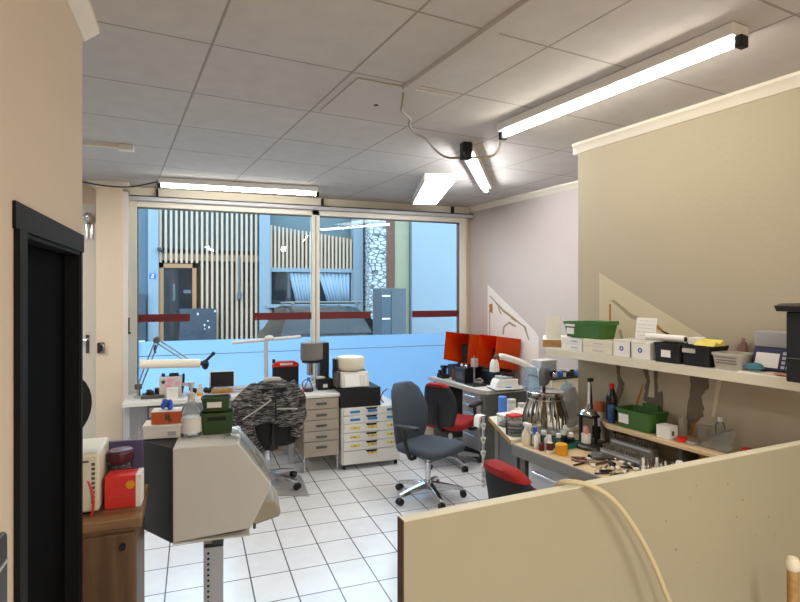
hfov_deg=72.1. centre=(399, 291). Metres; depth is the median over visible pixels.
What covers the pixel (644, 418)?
storage basket
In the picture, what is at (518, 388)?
tray
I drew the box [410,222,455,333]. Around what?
wall
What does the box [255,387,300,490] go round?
office chair
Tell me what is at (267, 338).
desk lamp
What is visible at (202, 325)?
notice board
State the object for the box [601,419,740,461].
ledge
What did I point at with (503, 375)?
head
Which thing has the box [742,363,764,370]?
scrap
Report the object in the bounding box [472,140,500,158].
cable
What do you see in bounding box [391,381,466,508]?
office chair
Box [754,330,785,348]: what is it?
carton
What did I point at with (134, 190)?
trim
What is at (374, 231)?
stone column
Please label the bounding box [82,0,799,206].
ceiling
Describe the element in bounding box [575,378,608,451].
stand
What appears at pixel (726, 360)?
storage basket
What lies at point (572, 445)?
tray
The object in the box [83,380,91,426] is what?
mirror
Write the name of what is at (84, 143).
conduit
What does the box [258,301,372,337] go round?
parked car
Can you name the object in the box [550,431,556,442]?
vial
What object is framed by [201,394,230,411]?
storage basket
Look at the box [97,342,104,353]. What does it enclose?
stay
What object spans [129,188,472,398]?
window
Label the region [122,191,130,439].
trim
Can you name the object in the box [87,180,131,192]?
trim
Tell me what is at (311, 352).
machine
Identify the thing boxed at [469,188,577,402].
wall
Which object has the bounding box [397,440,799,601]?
partition panel
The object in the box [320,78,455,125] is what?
ceiling hatch
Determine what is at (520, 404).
plastic jar
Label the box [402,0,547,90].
duct
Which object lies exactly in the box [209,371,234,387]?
screen
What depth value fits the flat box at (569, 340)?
3.62 m
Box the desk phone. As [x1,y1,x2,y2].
[233,385,247,392]
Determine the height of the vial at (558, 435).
0.079 m
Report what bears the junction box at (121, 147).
attached to the ceiling
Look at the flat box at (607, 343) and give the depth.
3.42 m
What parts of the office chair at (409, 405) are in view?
backrest, leg, leg, seat, leg, leg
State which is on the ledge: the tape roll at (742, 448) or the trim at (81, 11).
the tape roll at (742, 448)
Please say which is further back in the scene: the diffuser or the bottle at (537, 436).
the diffuser
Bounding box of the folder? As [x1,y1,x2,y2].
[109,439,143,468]
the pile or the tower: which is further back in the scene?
the tower
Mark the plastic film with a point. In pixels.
(242, 440)
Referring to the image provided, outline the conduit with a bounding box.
[82,141,117,147]
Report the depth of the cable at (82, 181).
5.12 m
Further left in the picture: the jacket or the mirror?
the mirror
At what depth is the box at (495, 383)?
5.64 m
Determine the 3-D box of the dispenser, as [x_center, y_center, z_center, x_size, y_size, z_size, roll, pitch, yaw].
[-2.159,0.959,5.219,0.104,0.100,0.086,0,0,-21]
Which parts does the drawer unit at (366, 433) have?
drawer, drawer, drawer, drawer, drawer, drawer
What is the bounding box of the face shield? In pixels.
[539,367,550,390]
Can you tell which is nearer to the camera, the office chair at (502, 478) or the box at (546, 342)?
the office chair at (502, 478)
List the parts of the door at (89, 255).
lever handle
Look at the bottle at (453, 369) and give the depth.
6.27 m
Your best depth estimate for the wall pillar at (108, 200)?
5.26 m
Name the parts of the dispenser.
lid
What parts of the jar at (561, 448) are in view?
lid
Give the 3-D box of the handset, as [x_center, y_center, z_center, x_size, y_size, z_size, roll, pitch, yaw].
[-0.888,0.670,1.221,0.017,0.260,0.070,0,0,-21]
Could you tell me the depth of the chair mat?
4.91 m
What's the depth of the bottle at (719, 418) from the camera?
2.96 m
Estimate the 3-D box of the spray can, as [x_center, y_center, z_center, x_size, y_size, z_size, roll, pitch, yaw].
[0.814,0.909,4.370,0.066,0.160,0.066,0,0,-27]
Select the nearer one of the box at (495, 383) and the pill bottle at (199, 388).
the pill bottle at (199, 388)
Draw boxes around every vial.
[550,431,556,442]
[555,433,561,442]
[560,430,566,442]
[567,432,574,443]
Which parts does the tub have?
lid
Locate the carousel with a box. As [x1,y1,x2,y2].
[522,387,568,433]
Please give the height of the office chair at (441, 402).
0.863 m
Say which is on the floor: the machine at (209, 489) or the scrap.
the machine at (209, 489)
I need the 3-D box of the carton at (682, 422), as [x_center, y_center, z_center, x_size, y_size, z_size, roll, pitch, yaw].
[1.628,0.779,3.164,0.040,0.100,0.030,0,0,-27]
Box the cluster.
[641,457,672,468]
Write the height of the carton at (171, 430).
0.072 m
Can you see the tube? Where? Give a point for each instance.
(611, 407)
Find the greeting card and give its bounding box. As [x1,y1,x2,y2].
[546,316,560,338]
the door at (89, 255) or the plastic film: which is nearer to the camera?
the plastic film
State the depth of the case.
4.97 m
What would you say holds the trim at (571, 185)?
attached to the wall at (523, 255)
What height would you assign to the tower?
0.138 m
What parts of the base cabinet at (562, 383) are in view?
door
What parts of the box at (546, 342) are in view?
panel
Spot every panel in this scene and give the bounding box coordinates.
[139,294,145,341]
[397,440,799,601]
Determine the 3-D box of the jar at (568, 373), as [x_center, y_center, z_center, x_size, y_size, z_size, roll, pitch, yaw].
[1.497,0.719,4.900,0.044,0.060,0.044,0,0,-28]
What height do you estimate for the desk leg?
0.678 m
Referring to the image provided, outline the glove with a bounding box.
[189,386,213,392]
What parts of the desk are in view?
leg, modesty panel, leg, leg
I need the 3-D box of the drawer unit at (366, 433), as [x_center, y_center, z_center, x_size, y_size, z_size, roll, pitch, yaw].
[-0.391,1.444,5.759,0.600,0.612,0.624,0,0,-21]
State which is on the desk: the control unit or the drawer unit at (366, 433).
the control unit
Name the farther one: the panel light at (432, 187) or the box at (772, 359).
the panel light at (432, 187)
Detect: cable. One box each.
[82,181,157,187]
[400,93,459,158]
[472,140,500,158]
[552,479,671,601]
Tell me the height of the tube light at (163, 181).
0.095 m
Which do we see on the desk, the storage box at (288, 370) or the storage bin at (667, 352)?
the storage box at (288, 370)
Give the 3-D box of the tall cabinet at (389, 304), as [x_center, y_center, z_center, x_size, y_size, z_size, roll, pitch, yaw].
[-0.166,0.855,8.690,0.425,1.830,0.414,0,0,-21]
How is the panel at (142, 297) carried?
on the ground
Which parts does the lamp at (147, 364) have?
arm, arm, arm, arm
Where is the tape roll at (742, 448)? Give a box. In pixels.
[738,447,751,451]
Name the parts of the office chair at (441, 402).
backrest, seat, leg, leg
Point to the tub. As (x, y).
(512, 415)
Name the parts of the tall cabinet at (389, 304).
door, door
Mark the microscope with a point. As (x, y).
(442, 373)
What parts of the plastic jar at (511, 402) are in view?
lid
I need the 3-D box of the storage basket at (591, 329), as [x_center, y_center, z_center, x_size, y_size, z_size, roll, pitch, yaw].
[1.234,0.239,3.574,0.155,0.112,0.350,0,0,-28]
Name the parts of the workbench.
leg panel, handle, drawer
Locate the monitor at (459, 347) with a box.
[443,331,482,380]
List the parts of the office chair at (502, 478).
backrest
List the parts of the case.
lid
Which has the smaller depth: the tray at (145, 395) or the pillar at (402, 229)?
the tray at (145, 395)
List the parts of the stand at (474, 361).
plate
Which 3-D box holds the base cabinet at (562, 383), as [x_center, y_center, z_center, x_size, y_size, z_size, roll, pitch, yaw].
[1.488,1.250,5.024,0.560,1.000,0.322,0,0,-28]
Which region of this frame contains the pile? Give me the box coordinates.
[504,408,539,423]
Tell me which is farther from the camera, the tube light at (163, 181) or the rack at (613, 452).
the tube light at (163, 181)
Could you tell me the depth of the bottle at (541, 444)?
3.50 m
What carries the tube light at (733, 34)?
attached to the ceiling
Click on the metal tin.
(691, 442)
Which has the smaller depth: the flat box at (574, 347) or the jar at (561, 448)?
the jar at (561, 448)
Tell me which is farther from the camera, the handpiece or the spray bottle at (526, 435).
the spray bottle at (526, 435)
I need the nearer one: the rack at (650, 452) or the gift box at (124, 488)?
the gift box at (124, 488)
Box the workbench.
[512,433,674,489]
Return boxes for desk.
[122,390,292,463]
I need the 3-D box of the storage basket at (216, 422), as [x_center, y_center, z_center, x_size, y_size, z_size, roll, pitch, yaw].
[-1.004,0.712,3.025,0.180,0.115,0.129,0,0,-16]
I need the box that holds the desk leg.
[130,406,143,439]
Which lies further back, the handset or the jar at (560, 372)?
the jar at (560, 372)
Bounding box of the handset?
[0,532,8,601]
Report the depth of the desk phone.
5.55 m
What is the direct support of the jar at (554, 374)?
on the base cabinet at (562, 383)
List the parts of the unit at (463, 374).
plate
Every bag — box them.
[563,387,577,426]
[688,337,725,346]
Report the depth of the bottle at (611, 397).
3.55 m
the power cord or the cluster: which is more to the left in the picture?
the power cord
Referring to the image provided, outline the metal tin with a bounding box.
[686,440,698,444]
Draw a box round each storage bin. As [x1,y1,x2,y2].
[654,341,687,363]
[682,344,728,367]
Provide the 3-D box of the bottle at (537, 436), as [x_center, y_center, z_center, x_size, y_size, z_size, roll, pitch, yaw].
[0.888,0.959,3.557,0.044,0.100,0.044,0,0,-28]
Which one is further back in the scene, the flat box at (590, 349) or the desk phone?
the desk phone
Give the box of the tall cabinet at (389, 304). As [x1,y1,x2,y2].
[373,288,405,334]
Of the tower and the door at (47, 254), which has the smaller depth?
the door at (47, 254)
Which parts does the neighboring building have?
number plate, door glass, panel, window sill, balcony panel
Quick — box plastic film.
[226,426,277,485]
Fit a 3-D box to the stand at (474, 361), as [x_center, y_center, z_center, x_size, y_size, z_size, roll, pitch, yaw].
[0.818,0.849,5.944,0.160,0.320,0.180,0,0,-27]
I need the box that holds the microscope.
[437,365,448,378]
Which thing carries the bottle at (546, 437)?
on the workbench
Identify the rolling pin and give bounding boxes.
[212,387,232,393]
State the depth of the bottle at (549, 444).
3.45 m
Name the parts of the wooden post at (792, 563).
knob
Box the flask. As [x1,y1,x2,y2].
[302,377,313,391]
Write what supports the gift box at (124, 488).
on the base cabinet at (113, 539)
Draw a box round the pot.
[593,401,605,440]
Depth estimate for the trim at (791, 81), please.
3.08 m
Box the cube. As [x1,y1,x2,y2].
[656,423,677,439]
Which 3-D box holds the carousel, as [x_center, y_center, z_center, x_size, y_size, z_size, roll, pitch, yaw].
[1.032,0.844,3.908,0.319,0.290,0.318,0,0,-14]
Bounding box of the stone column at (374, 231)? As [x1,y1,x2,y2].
[363,220,385,319]
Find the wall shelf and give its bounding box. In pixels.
[545,347,799,391]
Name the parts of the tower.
plate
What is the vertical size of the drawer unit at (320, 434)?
0.757 m
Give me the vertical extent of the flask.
0.141 m
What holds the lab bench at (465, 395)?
on the floor
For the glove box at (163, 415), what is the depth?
2.91 m
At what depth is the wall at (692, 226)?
3.12 m
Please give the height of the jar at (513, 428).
0.088 m
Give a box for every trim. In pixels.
[64,0,98,40]
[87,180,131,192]
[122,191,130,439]
[130,187,469,213]
[467,180,577,211]
[572,71,799,152]
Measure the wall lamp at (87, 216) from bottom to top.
0.255 m
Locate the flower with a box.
[737,337,748,351]
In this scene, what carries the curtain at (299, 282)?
hanging from the neighboring building
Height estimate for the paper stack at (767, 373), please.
0.016 m
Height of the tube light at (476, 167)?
0.095 m
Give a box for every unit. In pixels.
[159,373,184,397]
[293,384,339,472]
[333,395,399,469]
[455,363,472,383]
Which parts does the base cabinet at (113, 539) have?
door, knob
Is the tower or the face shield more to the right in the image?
the face shield
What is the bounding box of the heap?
[590,451,607,459]
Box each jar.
[107,446,133,471]
[507,398,515,411]
[518,402,525,408]
[552,370,556,377]
[555,442,567,455]
[558,368,562,376]
[566,369,570,375]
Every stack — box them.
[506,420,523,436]
[737,370,785,378]
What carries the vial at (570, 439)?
in the tray at (572, 445)
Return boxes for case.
[532,358,556,370]
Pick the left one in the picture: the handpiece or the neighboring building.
the neighboring building
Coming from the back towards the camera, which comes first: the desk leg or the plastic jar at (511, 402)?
the desk leg
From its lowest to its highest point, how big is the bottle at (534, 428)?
0.120 m
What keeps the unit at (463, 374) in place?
on the lab bench at (465, 395)
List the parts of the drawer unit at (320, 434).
leg, drawer, drawer, drawer, drawer, drawer, leg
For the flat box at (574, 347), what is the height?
0.041 m
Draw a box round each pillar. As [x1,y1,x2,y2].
[96,187,123,440]
[395,221,409,333]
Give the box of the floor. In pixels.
[145,437,488,601]
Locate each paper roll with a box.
[474,414,485,427]
[645,333,687,342]
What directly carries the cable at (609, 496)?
hanging from the partition panel at (721, 528)
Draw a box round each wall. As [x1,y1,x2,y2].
[0,0,81,601]
[82,185,468,452]
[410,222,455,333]
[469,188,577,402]
[578,88,799,462]
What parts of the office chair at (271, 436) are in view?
backrest, seat, leg, leg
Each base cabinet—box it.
[83,484,148,601]
[527,371,577,407]
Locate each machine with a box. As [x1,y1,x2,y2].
[144,426,279,601]
[300,341,332,389]
[332,355,368,387]
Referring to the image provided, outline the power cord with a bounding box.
[87,480,94,516]
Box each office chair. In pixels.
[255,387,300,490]
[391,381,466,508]
[424,382,482,472]
[483,459,536,498]
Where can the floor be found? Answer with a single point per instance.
(337, 542)
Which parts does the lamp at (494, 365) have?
arm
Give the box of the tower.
[147,405,160,419]
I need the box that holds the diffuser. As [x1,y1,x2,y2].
[414,182,452,203]
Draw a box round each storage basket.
[200,408,234,434]
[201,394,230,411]
[563,320,618,339]
[616,403,668,433]
[712,351,752,370]
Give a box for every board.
[180,308,216,340]
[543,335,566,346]
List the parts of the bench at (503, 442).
cable coil, rod, leg, panel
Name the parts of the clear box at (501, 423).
lid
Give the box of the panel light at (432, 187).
[412,173,454,203]
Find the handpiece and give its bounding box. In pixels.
[599,469,613,471]
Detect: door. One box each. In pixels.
[12,200,83,601]
[82,203,95,438]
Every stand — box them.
[465,356,486,386]
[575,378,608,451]
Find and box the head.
[495,372,513,378]
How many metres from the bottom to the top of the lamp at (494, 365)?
0.480 m
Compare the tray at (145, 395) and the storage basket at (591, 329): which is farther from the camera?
the tray at (145, 395)
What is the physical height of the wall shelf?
0.048 m
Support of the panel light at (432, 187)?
attached to the ceiling
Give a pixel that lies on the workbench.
(542, 468)
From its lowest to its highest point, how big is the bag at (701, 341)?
0.035 m
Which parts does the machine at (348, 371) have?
round lid, panel, panel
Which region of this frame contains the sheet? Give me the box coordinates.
[635,317,656,342]
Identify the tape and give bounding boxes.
[676,436,686,442]
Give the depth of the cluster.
3.13 m
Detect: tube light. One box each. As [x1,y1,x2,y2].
[157,177,318,196]
[465,145,490,193]
[497,21,748,140]
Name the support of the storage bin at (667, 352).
on the wall shelf
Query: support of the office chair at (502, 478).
on the floor
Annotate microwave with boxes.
[83,437,108,514]
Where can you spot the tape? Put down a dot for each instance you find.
(682, 439)
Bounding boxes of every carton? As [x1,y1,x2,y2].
[142,420,180,439]
[678,418,686,436]
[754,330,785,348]
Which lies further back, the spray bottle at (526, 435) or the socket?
the socket
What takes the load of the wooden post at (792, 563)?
on the floor
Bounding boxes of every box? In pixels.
[105,467,143,509]
[118,143,133,151]
[151,399,182,424]
[272,359,298,385]
[333,381,380,407]
[490,378,517,387]
[497,412,513,426]
[561,336,582,344]
[561,343,582,351]
[583,338,612,347]
[583,345,612,354]
[752,347,785,372]
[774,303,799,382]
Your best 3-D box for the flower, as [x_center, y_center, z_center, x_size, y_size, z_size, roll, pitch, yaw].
[1.791,0.309,2.870,0.056,0.150,0.048,0,0,33]
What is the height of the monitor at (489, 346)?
0.543 m
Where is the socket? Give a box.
[463,150,470,156]
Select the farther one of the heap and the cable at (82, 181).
the cable at (82, 181)
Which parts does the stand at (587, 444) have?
post, plate, rod, arm, post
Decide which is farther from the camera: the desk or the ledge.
the desk
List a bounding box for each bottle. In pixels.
[181,382,201,437]
[197,384,202,395]
[452,366,454,379]
[522,422,531,445]
[531,427,536,445]
[534,432,539,448]
[539,434,543,450]
[544,434,547,449]
[546,435,553,452]
[606,383,617,420]
[715,417,724,446]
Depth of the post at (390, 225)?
9.52 m
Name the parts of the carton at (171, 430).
lid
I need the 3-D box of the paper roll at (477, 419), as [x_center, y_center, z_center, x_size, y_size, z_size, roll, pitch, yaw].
[0.641,1.034,4.421,0.070,0.092,0.070,0,0,-28]
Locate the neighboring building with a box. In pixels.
[139,209,362,341]
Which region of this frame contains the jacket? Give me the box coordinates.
[230,377,306,455]
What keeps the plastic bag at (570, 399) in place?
on the bench at (503, 442)
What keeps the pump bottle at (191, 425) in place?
on the machine at (209, 489)
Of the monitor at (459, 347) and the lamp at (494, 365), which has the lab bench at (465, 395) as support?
the monitor at (459, 347)
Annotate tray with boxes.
[141,387,163,399]
[141,393,163,399]
[487,385,523,391]
[543,434,580,449]
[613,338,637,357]
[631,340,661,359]
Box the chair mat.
[271,472,308,495]
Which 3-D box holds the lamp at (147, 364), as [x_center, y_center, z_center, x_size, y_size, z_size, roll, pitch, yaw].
[-2.174,0.721,5.320,0.743,0.577,0.139,0,0,-16]
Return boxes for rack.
[600,443,646,467]
[610,433,658,465]
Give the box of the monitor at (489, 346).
[477,334,520,384]
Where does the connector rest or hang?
attached to the tube light at (476, 167)
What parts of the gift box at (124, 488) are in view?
pale panel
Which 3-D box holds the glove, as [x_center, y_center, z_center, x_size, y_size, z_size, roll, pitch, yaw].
[-1.976,0.972,5.476,0.237,0.079,0.076,0,0,-21]
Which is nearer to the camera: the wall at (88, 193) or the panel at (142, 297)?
the wall at (88, 193)
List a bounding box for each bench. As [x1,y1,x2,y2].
[428,376,527,460]
[480,413,577,486]
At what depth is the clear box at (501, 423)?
4.07 m
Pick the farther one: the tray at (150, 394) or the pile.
the tray at (150, 394)
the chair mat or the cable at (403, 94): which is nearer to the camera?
the cable at (403, 94)
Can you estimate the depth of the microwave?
2.35 m
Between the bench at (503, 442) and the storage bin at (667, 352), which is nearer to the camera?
the storage bin at (667, 352)
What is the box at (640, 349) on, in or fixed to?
on the wall shelf
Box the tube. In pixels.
[608,404,614,423]
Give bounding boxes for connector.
[460,142,471,160]
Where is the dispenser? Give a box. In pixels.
[166,387,177,398]
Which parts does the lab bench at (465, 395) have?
panel, drawer, drawer, drawer, drawer, panel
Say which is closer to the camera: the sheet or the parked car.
the sheet
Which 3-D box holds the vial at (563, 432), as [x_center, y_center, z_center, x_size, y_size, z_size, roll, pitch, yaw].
[1.088,0.963,3.656,0.048,0.079,0.047,0,0,-28]
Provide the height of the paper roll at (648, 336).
0.040 m
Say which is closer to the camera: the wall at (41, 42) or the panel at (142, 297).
the wall at (41, 42)
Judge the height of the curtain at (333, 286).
0.801 m
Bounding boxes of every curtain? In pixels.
[289,272,309,301]
[320,273,349,303]
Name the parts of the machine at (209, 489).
post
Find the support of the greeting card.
on the box at (546, 342)
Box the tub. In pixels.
[506,413,522,422]
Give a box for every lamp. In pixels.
[83,212,92,238]
[134,337,215,397]
[232,335,300,377]
[489,353,556,413]
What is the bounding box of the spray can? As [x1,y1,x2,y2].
[498,396,506,416]
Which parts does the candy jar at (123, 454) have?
lid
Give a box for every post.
[386,221,394,287]
[784,555,799,601]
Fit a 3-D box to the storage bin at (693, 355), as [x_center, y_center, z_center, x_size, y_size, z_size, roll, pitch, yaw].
[1.601,0.332,2.888,0.187,0.105,0.157,0,0,-27]
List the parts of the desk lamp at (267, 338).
post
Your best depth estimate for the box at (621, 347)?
3.26 m

